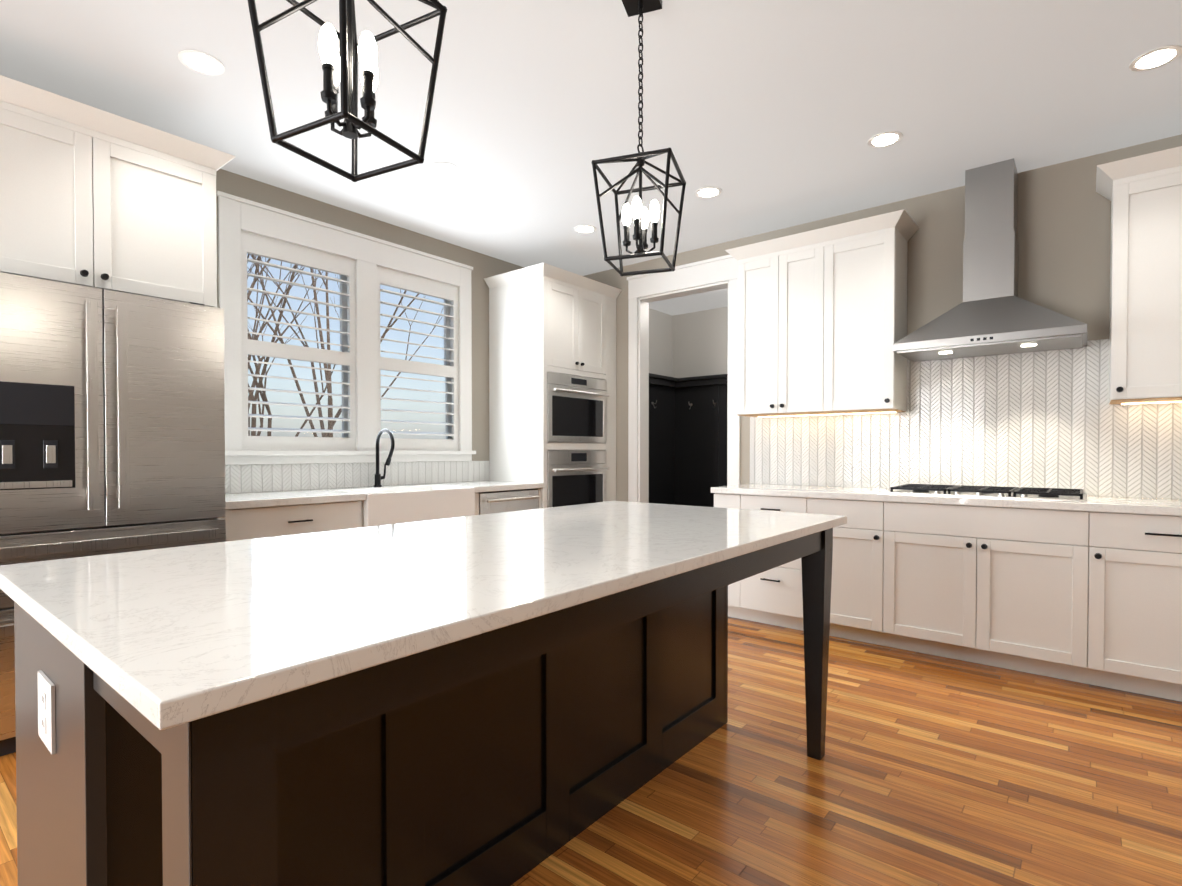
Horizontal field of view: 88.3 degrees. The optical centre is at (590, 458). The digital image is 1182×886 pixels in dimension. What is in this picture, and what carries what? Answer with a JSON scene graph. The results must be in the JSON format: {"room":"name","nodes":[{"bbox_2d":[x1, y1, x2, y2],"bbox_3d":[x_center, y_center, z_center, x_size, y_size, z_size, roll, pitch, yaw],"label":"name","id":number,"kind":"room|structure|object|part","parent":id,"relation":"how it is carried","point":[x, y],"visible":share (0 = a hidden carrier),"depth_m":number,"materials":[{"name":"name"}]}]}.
{"room":"kitchen","nodes":[
{"label":"kitchen","id":0,"kind":"room"},
{"bbox_2d":[216,169,523,493],"bbox_3d":[-2.086,-0.298,3.833,0.140,2.830,9.880,1,1,39],"label":"wall","id":1,"kind":"structure","parent":0,"point":[484,266],"depth_m":4.76,"materials":[{"name":"beige paint"}]},
{"bbox_2d":[216,191,475,464],"bbox_3d":[-1.633,-0.775,4.344,0.191,1.600,1.924,1,1,39],"label":"window","id":2,"kind":"structure","parent":1,"relation":"in","point":[367,254],"depth_m":4.26,"materials":[{"name":"white wood"}]},
{"bbox_3d":[-1.681,-0.723,4.384,0.045,1.326,1.640,1,1,39],"label":"window sashes","id":3,"kind":"part","parent":2,"relation":"part of","materials":[{"name":"white wood"}]},
{"bbox_2d":[241,231,457,450],"bbox_3d":[-1.613,-0.722,4.329,0.088,1.326,1.640,1,1,39],"label":"blinds","id":4,"kind":"object","parent":2,"relation":"attached to","point":[257,245],"visible":0.88,"depth_m":4.16,"materials":[{"name":"white wood"}]},
{"bbox_2d":[0,617,1181,885],"bbox_3d":[0.836,1.199,1.471,7.680,0.100,9.880,1,1,39],"label":"floor","id":5,"kind":"structure","parent":0,"point":[932,771],"depth_m":2.10,"materials":[{"name":"brown wood"}]},
{"bbox_2d":[0,272,225,755],"bbox_3d":[-2.301,0.202,2.765,0.846,1.860,0.913,1,1,39],"label":"refrigerator","id":6,"kind":"object","parent":5,"relation":"on","point":[112,422],"visible":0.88,"depth_m":2.52,"materials":[{"name":"silver metal"}]},
{"bbox_2d":[0,75,621,541],"bbox_3d":[-1.653,-0.191,3.695,0.706,2.620,5.261,1,1,39],"label":"kitchen cabinets","id":7,"kind":"object","parent":5,"relation":"on","point":[98,199],"depth_m":3.47,"materials":[{"name":"white wood"}]},
{"bbox_2d":[0,75,235,306],"bbox_3d":[-2.354,-0.179,2.835,0.702,2.620,1.052,1,1,39],"label":"cabinet","id":8,"kind":"object","parent":7,"relation":"in","point":[90,196],"depth_m":2.65,"materials":[{"name":"white wood"}]},
{"bbox_2d":[225,480,542,509],"bbox_3d":[-1.351,0.218,4.113,0.635,0.040,2.312,1,1,39],"label":"countertop","id":9,"kind":"structure","parent":7,"relation":"on","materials":[{"name":"stone"}]},
{"bbox_2d":[477,488,538,514],"bbox_3d":[-0.817,0.668,4.746,0.651,0.873,0.600,1,1,39],"label":"dishwasher","id":10,"kind":"object","parent":7,"relation":"in","point":[489,500],"depth_m":4.52,"materials":[{"name":"silver metal"}]},
{"bbox_2d":[547,372,609,507],"bbox_3d":[-0.311,-0.023,5.305,0.657,1.350,0.760,1,1,39],"label":"wall oven","id":11,"kind":"object","parent":7,"relation":"in","point":[577,403],"depth_m":5.11,"materials":[{"name":"silver metal"}]},
{"bbox_2d":[14,529,832,885],"bbox_3d":[-0.162,0.700,1.827,1.046,0.889,2.170,1,1,39],"label":"kitchen island","id":12,"kind":"object","parent":5,"relation":"on","point":[502,699],"depth_m":1.31,"materials":[{"name":"wood"}]},
{"bbox_2d":[37,670,55,753],"bbox_3d":[-0.983,0.454,1.098,0.116,0.120,0.007,1,1,39],"label":"outlet plate","id":13,"kind":"object","parent":12,"relation":"attached to","point":[46,680],"depth_m":1.08,"materials":[{"name":"white plastic"}]},
{"bbox_2d":[0,501,846,736],"bbox_3d":[-0.158,0.240,1.822,1.120,0.030,2.230,1,1,39],"label":"island countertop","id":14,"kind":"structure","parent":12,"relation":"on","point":[182,636],"depth_m":1.10,"materials":[{"name":"white stone"}]},
{"bbox_2d":[649,373,727,506],"bbox_3d":[1.564,0.069,6.151,2.585,2.035,1.398,1,1,39],"label":"wall paneling","id":15,"kind":"structure","parent":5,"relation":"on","point":[687,441],"depth_m":7.20,"materials":[{"name":"black wood"}]},
{"bbox_2d":[711,339,1181,701],"bbox_3d":[2.242,0.227,3.501,3.122,1.790,0.654,1,1,39],"label":"kitchen cabinets","id":16,"kind":"object","parent":5,"relation":"on","point":[996,524],"depth_m":3.44,"materials":[{"name":"white wood"}]},
{"bbox_2d":[711,483,1181,515],"bbox_3d":[2.242,0.227,3.501,3.122,0.040,0.635,1,1,39],"label":"countertop","id":17,"kind":"structure","parent":16,"relation":"on","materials":[{"name":"stone"}]},
{"bbox_2d":[0,0,1181,315],"bbox_3d":[0.836,-1.730,1.431,7.680,0.100,9.880,1,1,39],"label":"ceiling","id":18,"kind":"structure","parent":0,"point":[764,116],"depth_m":2.86,"materials":[{"name":"white paint"}]},
{"bbox_2d":[178,50,224,75],"bbox_3d":[-1.665,-1.693,2.606,0.169,0.006,0.169,1,1,33],"label":"recessed light","id":19,"kind":"object","parent":18,"relation":"in","point":[200,62],"depth_m":2.60,"materials":[{"name":"white"}]},
{"bbox_2d":[248,0,446,181],"bbox_3d":[-0.501,-1.156,1.260,0.285,1.042,0.285,0,1,27],"label":"pendant lantern","id":20,"kind":"object","parent":18,"relation":"hanging from","point":[342,68],"visible":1,"depth_m":1.24,"materials":[{"name":"black metal"}]},
{"bbox_2d":[430,162,458,175],"bbox_3d":[-0.863,-1.706,3.590,0.169,0.006,0.169,0,1,0],"label":"recessed light","id":21,"kind":"object","parent":18,"relation":"in","point":[440,168],"depth_m":3.58,"materials":[{"name":"white"}]},
{"bbox_2d":[574,225,595,233],"bbox_3d":[-0.044,-1.719,4.562,0.169,0.006,0.169,0,1,30],"label":"recessed light","id":22,"kind":"object","parent":18,"relation":"in","point":[584,229],"depth_m":4.56,"materials":[{"name":"white"}]},
{"bbox_2d":[591,0,685,275],"bbox_3d":[0.180,-1.196,2.217,0.286,0.988,0.286,0,1,19],"label":"pendant lantern","id":23,"kind":"object","parent":18,"relation":"hanging from","point":[639,213],"visible":1,"depth_m":2.21,"materials":[{"name":"black metal"}]},
{"bbox_2d":[695,186,721,197],"bbox_3d":[0.754,-1.711,3.911,0.169,0.006,0.169,0,1,30],"label":"recessed light","id":24,"kind":"object","parent":18,"relation":"in","point":[710,191],"depth_m":3.90,"materials":[{"name":"white"}]},
{"bbox_2d":[868,131,902,147],"bbox_3d":[1.568,-1.702,3.247,0.169,0.006,0.169,0,1,30],"label":"recessed light","id":25,"kind":"object","parent":18,"relation":"in","point":[884,139],"depth_m":3.24,"materials":[{"name":"white"}]},
{"bbox_2d":[1129,45,1181,71],"bbox_3d":[2.389,-1.693,2.578,0.169,0.006,0.169,0,1,30],"label":"recessed light","id":26,"kind":"object","parent":18,"relation":"in","point":[1158,57],"depth_m":2.57,"materials":[{"name":"white"}]},
{"bbox_2d":[583,134,1181,501],"bbox_3d":[2.649,-0.296,3.675,7.380,2.830,0.140,1,1,39],"label":"wall","id":27,"kind":"structure","parent":0,"point":[1064,228],"depth_m":3.88,"materials":[{"name":"beige paint"}]},
{"bbox_2d":[627,255,739,502],"bbox_3d":[0.801,-0.258,5.175,1.094,2.715,0.192,1,1,39],"label":"door frame","id":28,"kind":"structure","parent":27,"relation":"attached to","point":[705,273],"depth_m":5.31,"materials":[{"name":"white wood"}]},
{"bbox_2d":[893,158,1086,361],"bbox_3d":[2.302,-1.166,3.530,0.900,1.081,0.500,1,1,39],"label":"hood chimney","id":29,"kind":"object","parent":27,"relation":"attached to","point":[993,313],"visible":1,"depth_m":3.50,"materials":[{"name":"silver metal"}]},
{"label":"outside","id":30,"kind":"structure","parent":0,"visible":0},
{"bbox_3d":[-25.287,2.406,23.175,59.500,0.100,55.000,1,1,39],"label":"ground","id":31,"kind":"structure","parent":30,"visible":0},
{"bbox_2d":[247,253,443,436],"bbox_3d":[-8.284,-3.420,9.219,12.424,11.934,13.044,1,1,39],"label":"trees","id":32,"kind":"object","parent":31,"relation":"on","point":[259,384],"depth_m":11.21,"materials":[{"name":"brown plant"}]}
]}

